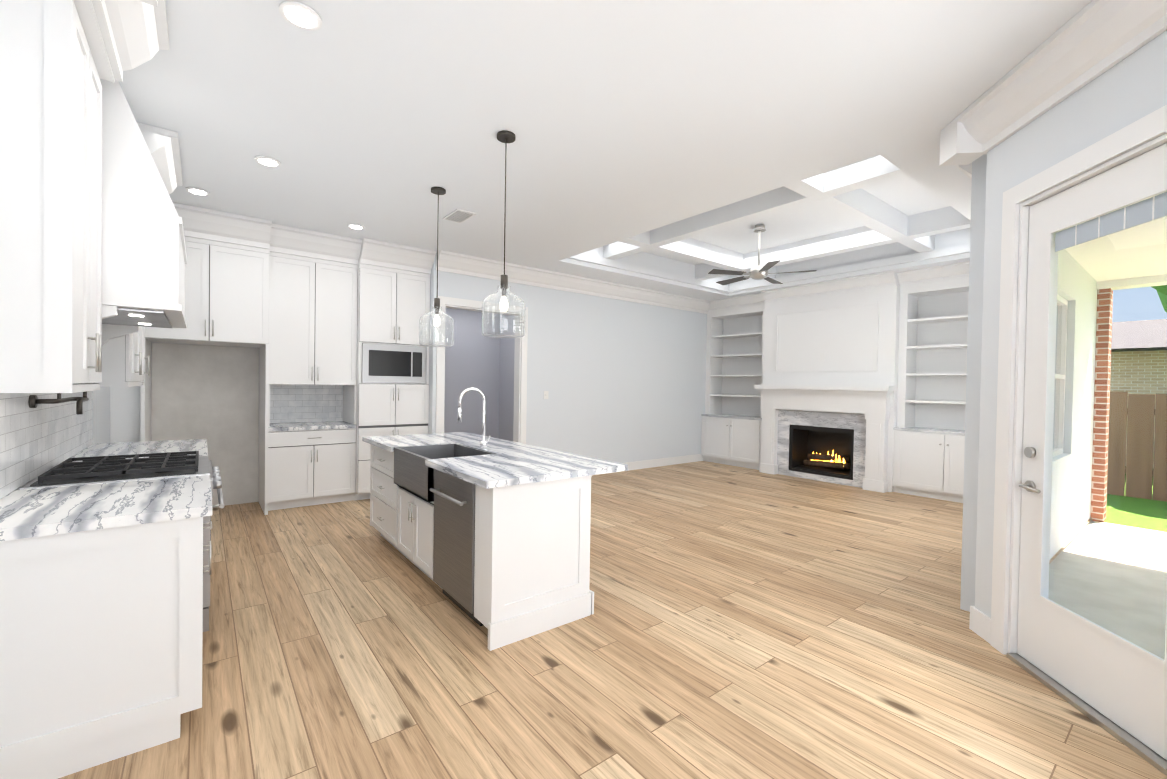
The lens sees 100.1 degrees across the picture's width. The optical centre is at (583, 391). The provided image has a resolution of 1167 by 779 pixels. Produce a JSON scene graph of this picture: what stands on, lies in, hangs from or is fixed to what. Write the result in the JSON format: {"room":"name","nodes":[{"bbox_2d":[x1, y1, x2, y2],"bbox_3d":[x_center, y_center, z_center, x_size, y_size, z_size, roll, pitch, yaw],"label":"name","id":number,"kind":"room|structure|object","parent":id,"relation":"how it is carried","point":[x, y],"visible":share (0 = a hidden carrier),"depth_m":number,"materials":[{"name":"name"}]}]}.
{"room":"kitchen","nodes":[
{"label":"kitchen","id":0,"kind":"room"},
{"bbox_2d":[16,387,109,489],"bbox_3d":[-1.473,-0.134,0.671,0.150,3.100,11.400,0,1,-38],"label":"wall","id":1,"kind":"structure","parent":0,"point":[101,415],"depth_m":4.17,"materials":[{"name":"white paint"}]},
{"bbox_2d":[0,391,92,498],"bbox_3d":[-2.951,0.008,2.693,0.008,0.848,2.760,0,1,-38],"label":"backsplash","id":2,"kind":"structure","parent":1,"relation":"attached to","point":[40,439],"depth_m":2.51,"materials":[{"name":"tile"}]},
{"bbox_2d":[28,391,88,414],"bbox_3d":[-2.754,0.057,2.580,0.162,0.125,0.402,0,1,-38],"label":"pot filler","id":3,"kind":"object","parent":2,"relation":"attached to","point":[34,401],"visible":0.94,"depth_m":2.49,"materials":[{"name":"brown metal"}]},
{"bbox_2d":[0,0,107,387],"bbox_3d":[-2.155,-0.871,1.919,0.304,1.678,0.661,0,1,-38],"label":"upper cabinet","id":4,"kind":"object","parent":1,"relation":"attached to","point":[51,70],"depth_m":1.72,"materials":[{"name":"white wood"}]},
{"bbox_2d":[108,326,147,383],"bbox_3d":[-3.359,-0.912,3.461,0.304,1.678,1.051,0,1,-38],"label":"upper cabinet","id":5,"kind":"object","parent":1,"relation":"attached to","point":[126,358],"depth_m":3.15,"materials":[{"name":"white wood"}]},
{"bbox_2d":[100,79,186,345],"bbox_3d":[-2.585,-0.873,2.702,0.590,1.710,1.090,0,1,-38],"label":"range hood","id":6,"kind":"object","parent":1,"relation":"attached to","point":[144,258],"visible":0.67,"depth_m":2.39,"materials":[{"name":"white"}]},
{"bbox_2d":[80,0,168,82],"bbox_3d":[-1.919,-1.581,2.053,0.244,0.255,0.712,0,1,-38],"label":"crown molding","id":7,"kind":"structure","parent":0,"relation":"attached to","point":[127,34],"depth_m":2.11,"materials":[{"name":"white wood"}]},
{"bbox_2d":[140,0,163,11],"bbox_3d":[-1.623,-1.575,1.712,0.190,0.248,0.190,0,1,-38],"label":"crown molding","id":8,"kind":"structure","parent":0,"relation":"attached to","point":[151,3],"depth_m":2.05,"materials":[{"name":"white wood"}]},
{"bbox_2d":[137,122,182,193],"bbox_3d":[-3.138,-1.622,3.614,0.244,0.255,1.051,0,1,-38],"label":"crown molding","id":9,"kind":"structure","parent":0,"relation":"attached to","point":[163,144],"depth_m":3.35,"materials":[{"name":"white wood"}]},
{"bbox_2d":[151,342,326,488],"bbox_3d":[-3.612,-0.243,6.073,3.130,3.100,0.150,0,1,-38],"label":"wall","id":10,"kind":"structure","parent":0,"point":[151,342],"depth_m":5.22,"materials":[{"name":"white paint"}]},
{"bbox_2d":[144,239,269,350],"bbox_3d":[-3.981,-1.151,5.194,1.020,1.268,0.738,0,1,-38],"label":"upper cabinet","id":11,"kind":"object","parent":10,"relation":"attached to","point":[227,286],"depth_m":5.00,"materials":[{"name":"white wood"}]},
{"bbox_2d":[173,203,273,250],"bbox_3d":[-3.691,-1.648,4.826,1.020,0.255,0.195,0,1,-38],"label":"crown molding","id":12,"kind":"structure","parent":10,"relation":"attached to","point":[198,223],"depth_m":4.90,"materials":[{"name":"white wood"}]},
{"bbox_2d":[262,251,357,386],"bbox_3d":[-3.258,-0.934,5.828,0.900,1.698,0.638,0,1,-38],"label":"upper cabinet","id":13,"kind":"object","parent":10,"relation":"attached to","point":[306,313],"depth_m":5.56,"materials":[{"name":"white wood"}]},
{"bbox_2d":[274,224,361,266],"bbox_3d":[-2.996,-1.646,5.496,0.900,0.255,0.195,0,1,-38],"label":"crown molding","id":14,"kind":"structure","parent":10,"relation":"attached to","point":[307,244],"depth_m":5.49,"materials":[{"name":"white wood"}]},
{"bbox_2d":[444,308,514,440],"bbox_3d":[-1.570,-0.133,7.609,2.200,2.900,1.448,0,1,-38],"label":"wall","id":15,"kind":"structure","parent":0,"point":[475,357],"depth_m":8.15,"materials":[{"name":"grey paint"}]},
{"bbox_2d":[428,255,706,462],"bbox_3d":[0.410,-0.209,8.136,6.030,3.100,0.150,0,1,-38],"label":"wall","id":16,"kind":"structure","parent":0,"point":[621,381],"depth_m":7.99,"materials":[{"name":"white paint"}]},
{"bbox_2d":[358,263,429,346],"bbox_3d":[-2.535,-1.184,6.323,0.848,1.188,0.738,0,1,-38],"label":"upper cabinet","id":17,"kind":"object","parent":16,"relation":"attached to","point":[391,304],"depth_m":6.00,"materials":[{"name":"white wood"}]},
{"bbox_2d":[362,238,435,274],"bbox_3d":[-2.245,-1.641,5.955,0.848,0.255,0.195,0,1,-38],"label":"crown molding","id":18,"kind":"structure","parent":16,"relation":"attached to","point":[375,253],"depth_m":5.93,"materials":[{"name":"white wood"}]},
{"bbox_2d":[436,296,527,443],"bbox_3d":[-1.401,0.055,6.716,1.340,2.555,0.170,0,1,-38],"label":"door frame","id":19,"kind":"structure","parent":16,"relation":"attached to","point":[520,395],"depth_m":6.92,"materials":[{"name":"white wood"}]},
{"bbox_2d":[544,391,548,398],"bbox_3d":[-0.556,0.048,7.284,0.080,0.120,0.010,0,1,-38],"label":"switch plate","id":20,"kind":"object","parent":16,"relation":"attached to","point":[546,394],"visible":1,"depth_m":7.28,"materials":[{"name":"white plastic"}]},
{"bbox_2d":[436,250,710,313],"bbox_3d":[0.316,-1.644,7.820,5.440,0.221,0.169,0,1,-38],"label":"crown molding","id":21,"kind":"structure","parent":16,"relation":"attached to","point":[451,262],"depth_m":7.29,"materials":[{"name":"white wood"}]},
{"bbox_2d":[597,454,702,474],"bbox_3d":[0.762,1.274,8.343,4.070,0.140,0.014,0,1,-38],"label":"baseboard","id":22,"kind":"structure","parent":16,"relation":"attached to","point":[643,464],"depth_m":8.87,"materials":[{"name":"white wood"}]},
{"bbox_2d":[118,0,1091,300],"bbox_3d":[2.109,-1.917,3.422,9.170,0.500,11.400,0,1,-38],"label":"ceiling","id":23,"kind":"structure","parent":0,"point":[378,120],"depth_m":2.96,"materials":[{"name":"white paint"}]},
{"bbox_2d":[185,187,209,195],"bbox_3d":[-3.384,-1.756,4.288,0.168,0.014,0.168,2,1,43],"label":"recessed light","id":24,"kind":"object","parent":23,"relation":"in","point":[193,190],"depth_m":4.27,"materials":[{"name":"white"}]},
{"bbox_2d":[254,156,280,166],"bbox_3d":[-2.376,-1.732,3.680,0.168,0.014,0.168,2,1,43],"label":"recessed light","id":25,"kind":"object","parent":23,"relation":"in","point":[264,160],"depth_m":3.66,"materials":[{"name":"white"}]},
{"bbox_2d":[279,0,321,30],"bbox_3d":[-1.275,-1.694,2.206,0.168,0.014,0.168,2,1,43],"label":"recessed light","id":26,"kind":"object","parent":23,"relation":"in","point":[300,15],"depth_m":2.19,"materials":[{"name":"white"}]},
{"bbox_2d":[347,224,364,229],"bbox_3d":[-2.418,-1.754,5.195,0.168,0.014,0.168,2,1,43],"label":"recessed light","id":27,"kind":"object","parent":23,"relation":"in","point":[354,226],"depth_m":5.17,"materials":[{"name":"white"}]},
{"bbox_2d":[419,187,453,346],"bbox_3d":[-1.250,-1.062,4.184,0.292,1.333,0.292,0,1,-38],"label":"pendant light","id":28,"kind":"object","parent":23,"relation":"hanging from","point":[438,191],"visible":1,"depth_m":4.17,"materials":[{"name":"clear glass"}]},
{"bbox_2d":[443,208,476,222],"bbox_3d":[-1.224,-1.730,4.821,0.200,0.014,0.360,0,1,-38],"label":"ceiling vent","id":29,"kind":"object","parent":23,"relation":"in","point":[457,215],"visible":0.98,"depth_m":4.80,"materials":[{"name":"white metal"}]},
{"bbox_2d":[482,130,525,337],"bbox_3d":[-0.524,-1.037,3.254,0.292,1.333,0.292,0,1,-38],"label":"pendant light","id":30,"kind":"object","parent":23,"relation":"hanging from","point":[504,136],"visible":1,"depth_m":3.24,"materials":[{"name":"clear glass"}]},
{"bbox_2d":[708,224,816,284],"bbox_3d":[2.219,-1.763,6.209,1.288,0.678,1.276,0,1,-38],"label":"ceiling fan","id":31,"kind":"object","parent":23,"relation":"hanging from","point":[758,272],"visible":1,"depth_m":6.12,"materials":[{"name":"silver metal"}]},
{"bbox_2d":[569,155,970,291],"bbox_3d":[2.348,-1.930,6.121,3.726,0.338,3.916,0,1,-38],"label":"ceiling beams","id":32,"kind":"structure","parent":23,"relation":"attached to","point":[840,191],"depth_m":5.97,"materials":[{"name":"white paint"}]},
{"bbox_2d":[58,461,1166,778],"bbox_3d":[1.397,1.437,2.421,11.500,0.001,14.240,0,1,-38],"label":"floor","id":33,"kind":"structure","parent":0,"point":[746,623],"depth_m":2.56,"materials":[{"name":"brown wood"}]},
{"bbox_2d":[0,516,207,778],"bbox_3d":[-2.081,0.941,2.117,0.678,0.890,0.823,0,1,-38],"label":"base cabinet","id":34,"kind":"object","parent":33,"relation":"on","point":[101,613],"depth_m":1.82,"materials":[{"name":"white wood"}]},
{"bbox_2d":[0,474,211,543],"bbox_3d":[-2.057,0.477,2.115,0.709,0.040,0.838,0,1,-38],"label":"countertop","id":35,"kind":"structure","parent":34,"relation":"on","point":[25,514],"depth_m":1.98,"materials":[{"name":"white stone"}]},
{"bbox_2d":[19,451,223,631],"bbox_3d":[-2.531,0.882,2.784,0.761,0.976,0.772,0,1,-38],"label":"range","id":36,"kind":"object","parent":33,"relation":"on","point":[97,469],"visible":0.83,"depth_m":2.67,"materials":[{"name":"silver metal"}]},
{"bbox_2d":[110,339,153,442],"bbox_3d":[-4.502,-0.240,4.875,0.248,3.098,0.638,0,1,-38],"label":"tall cabinet","id":37,"kind":"object","parent":33,"relation":"on","point":[131,408],"depth_m":4.64,"materials":[{"name":"white wood"}]},
{"bbox_2d":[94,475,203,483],"bbox_3d":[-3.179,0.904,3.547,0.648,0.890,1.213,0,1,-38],"label":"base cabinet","id":38,"kind":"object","parent":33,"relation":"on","point":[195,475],"depth_m":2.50,"materials":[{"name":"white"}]},
{"bbox_2d":[70,440,207,461],"bbox_3d":[-3.177,0.439,3.548,0.709,0.040,1.232,0,1,-38],"label":"countertop","id":39,"kind":"structure","parent":38,"relation":"on","point":[144,447],"depth_m":3.61,"materials":[{"name":"white stone"}]},
{"bbox_2d":[258,427,353,514],"bbox_3d":[-3.287,0.870,5.853,0.900,0.890,0.638,0,1,-38],"label":"base cabinet","id":40,"kind":"object","parent":33,"relation":"on","point":[307,466],"depth_m":5.57,"materials":[{"name":"white wood"}]},
{"bbox_2d":[262,419,353,430],"bbox_3d":[-3.276,0.405,5.842,0.896,0.040,0.648,0,1,-38],"label":"countertop","id":41,"kind":"structure","parent":40,"relation":"on","point":[337,422],"depth_m":5.67,"materials":[{"name":"white stone"}]},
{"bbox_2d":[342,383,428,500],"bbox_3d":[-2.563,0.604,6.348,0.848,1.430,0.738,0,1,-38],"label":"base cabinet","id":42,"kind":"object","parent":33,"relation":"on","point":[374,409],"depth_m":5.98,"materials":[{"name":"white wood"}]},
{"bbox_2d":[362,343,426,383],"bbox_3d":[-2.462,-0.347,6.224,0.774,0.476,0.462,0,1,-38],"label":"microwave","id":43,"kind":"object","parent":42,"relation":"in","point":[387,363],"visible":0.92,"depth_m":6.03,"materials":[{"name":"silver metal"}]},
{"bbox_2d":[370,445,593,650],"bbox_3d":[-0.890,0.935,3.895,0.973,0.890,2.460,0,1,-38],"label":"kitchen island","id":44,"kind":"object","parent":33,"relation":"on","point":[532,562],"visible":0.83,"depth_m":2.88,"materials":[{"name":"white wood"}]},
{"bbox_2d":[430,469,482,625],"bbox_3d":[-0.812,0.946,3.066,0.140,0.855,0.595,0,1,-38],"label":"dishwasher","id":45,"kind":"object","parent":44,"relation":"in","point":[454,541],"visible":0.83,"depth_m":3.01,"materials":[{"name":"silver metal"}]},
{"bbox_2d":[362,432,627,488],"bbox_3d":[-0.889,0.469,3.891,1.020,0.038,2.530,0,1,-38],"label":"island countertop","id":46,"kind":"structure","parent":44,"relation":"on","point":[508,463],"depth_m":3.25,"materials":[{"name":"stone"}]},
{"bbox_2d":[394,444,493,501],"bbox_3d":[-1.080,0.596,3.764,0.513,0.285,0.756,0,1,-38],"label":"sink","id":47,"kind":"object","parent":46,"relation":"in","point":[413,473],"visible":0.38,"depth_m":3.72,"materials":[{"name":"silver metal"}]},
{"bbox_2d":[457,387,490,447],"bbox_3d":[-0.859,0.207,3.871,0.254,0.487,0.142,0,1,-38],"label":"faucet","id":48,"kind":"object","parent":46,"relation":"on","point":[483,443],"visible":1,"depth_m":3.94,"materials":[{"name":"silver metal"}]},
{"bbox_2d":[701,293,764,469],"bbox_3d":[2.902,-0.183,9.156,0.543,3.098,1.308,0,1,-38],"label":"built-in shelves","id":49,"kind":"object","parent":33,"relation":"on","point":[731,434],"visible":0.79,"depth_m":9.28,"materials":[{"name":"white wood"}]},
{"bbox_2d":[754,271,899,492],"bbox_3d":[3.851,-0.149,7.767,0.758,3.098,2.086,0,1,-38],"label":"fireplace","id":50,"kind":"object","parent":33,"relation":"on","point":[828,389],"visible":0.98,"depth_m":7.57,"materials":[{"name":"white"}]},
{"bbox_2d":[892,261,969,502],"bbox_3d":[4.939,-0.115,6.548,0.543,3.098,1.210,0,1,-38],"label":"built-in shelves","id":51,"kind":"object","parent":33,"relation":"on","point":[928,445],"visible":0.71,"depth_m":6.77,"materials":[{"name":"white wood"}]},
{"bbox_2d":[960,154,1096,611],"bbox_3d":[4.200,-0.097,4.373,4.390,3.100,0.250,0,1,-38],"label":"wall","id":52,"kind":"structure","parent":0,"point":[1082,347],"depth_m":4.45,"materials":[{"name":"white paint"}]},
{"bbox_2d":[944,152,971,179],"bbox_3d":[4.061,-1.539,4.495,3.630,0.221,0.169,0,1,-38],"label":"crown molding","id":53,"kind":"structure","parent":52,"relation":"attached to","point":[947,162],"depth_m":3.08,"materials":[{"name":"white wood"}]},
{"bbox_2d":[1053,294,1067,456],"bbox_3d":[4.133,-0.148,4.370,1.496,1.496,0.060,0,1,-38],"label":"living room window","id":54,"kind":"structure","parent":52,"relation":"in","point":[1060,375],"depth_m":4.77,"materials":[{"name":"clear glass"}]},
{"bbox_2d":[975,30,1166,649],"bbox_3d":[2.040,-0.062,-0.541,0.150,3.100,7.000,1,1,7],"label":"wall","id":55,"kind":"structure","parent":0,"point":[1129,90],"depth_m":2.62,"materials":[{"name":"white paint"}]},
{"bbox_2d":[948,0,1166,175],"bbox_3d":[2.020,-1.504,-0.219,4.945,0.221,4.725,0,1,-38],"label":"crown molding","id":56,"kind":"structure","parent":55,"relation":"attached to","point":[1089,42],"depth_m":2.32,"materials":[{"name":"white wood"}]},
{"bbox_2d":[990,105,1166,654],"bbox_3d":[2.360,0.170,2.189,0.172,2.570,1.160,1,1,7],"label":"door frame","id":57,"kind":"structure","parent":55,"relation":"attached to","point":[1011,375],"depth_m":2.66,"materials":[{"name":"white wood"}]},
{"bbox_2d":[1006,143,1166,775],"bbox_3d":[2.363,0.232,2.189,0.204,2.446,0.916,1,1,7],"label":"patio door","id":58,"kind":"structure","parent":55,"relation":"in","point":[1112,684],"depth_m":2.34,"materials":[{"name":"white"}]},
{"label":"outside","id":59,"kind":"structure","parent":0,"visible":0},
{"bbox_2d":[1104,466,1166,531],"bbox_3d":[15.650,1.889,12.194,120.000,0.170,120.000,0,1,-38],"label":"lawn","id":60,"kind":"structure","parent":59,"point":[1157,517],"depth_m":7.11,"materials":[{"name":"green plant"}]},
{"bbox_2d":[1048,521,1166,659],"bbox_3d":[4.196,1.649,1.516,7.800,0.250,4.480,0,1,-38],"label":"patio slab","id":61,"kind":"object","parent":60,"relation":"on","point":[1112,599],"depth_m":3.86,"materials":[{"name":"concrete"}]},
{"bbox_2d":[1090,288,1112,522],"bbox_3d":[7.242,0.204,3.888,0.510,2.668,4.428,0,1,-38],"label":"post","id":62,"kind":"object","parent":61,"relation":"on","point":[1099,473],"depth_m":5.60,"materials":[{"name":"red brick"}]},
{"bbox_2d":[1059,190,1166,289],"bbox_3d":[3.946,-1.226,1.180,8.930,0.160,4.578,0,1,-38],"label":"porch ceiling","id":63,"kind":"structure","parent":62,"relation":"on","point":[1143,239],"depth_m":4.53,"materials":[{"name":"white"}]},
{"bbox_2d":[1107,391,1166,501],"bbox_3d":[4.997,0.873,3.847,12.015,1.760,30.000,0,1,-38],"label":"fence","id":64,"kind":"object","parent":60,"relation":"on","point":[1144,477],"depth_m":8.11,"materials":[{"name":"brown wood"}]},
{"bbox_2d":[1110,319,1166,468],"bbox_3d":[16.654,-0.212,15.144,12.600,3.980,15.700,0,1,-38],"label":"house","id":65,"kind":"structure","parent":60,"relation":"on","point":[1147,329],"depth_m":11.55,"materials":[{"name":"beige brick"}]},
{"bbox_2d":[1151,285,1166,311],"bbox_3d":[29.835,-4.731,19.840,9.717,13.297,10.612,0,1,-38],"label":"tree","id":66,"kind":"object","parent":60,"relation":"on","point":[1162,293],"depth_m":23.63,"materials":[{"name":"green plant"}]}
]}

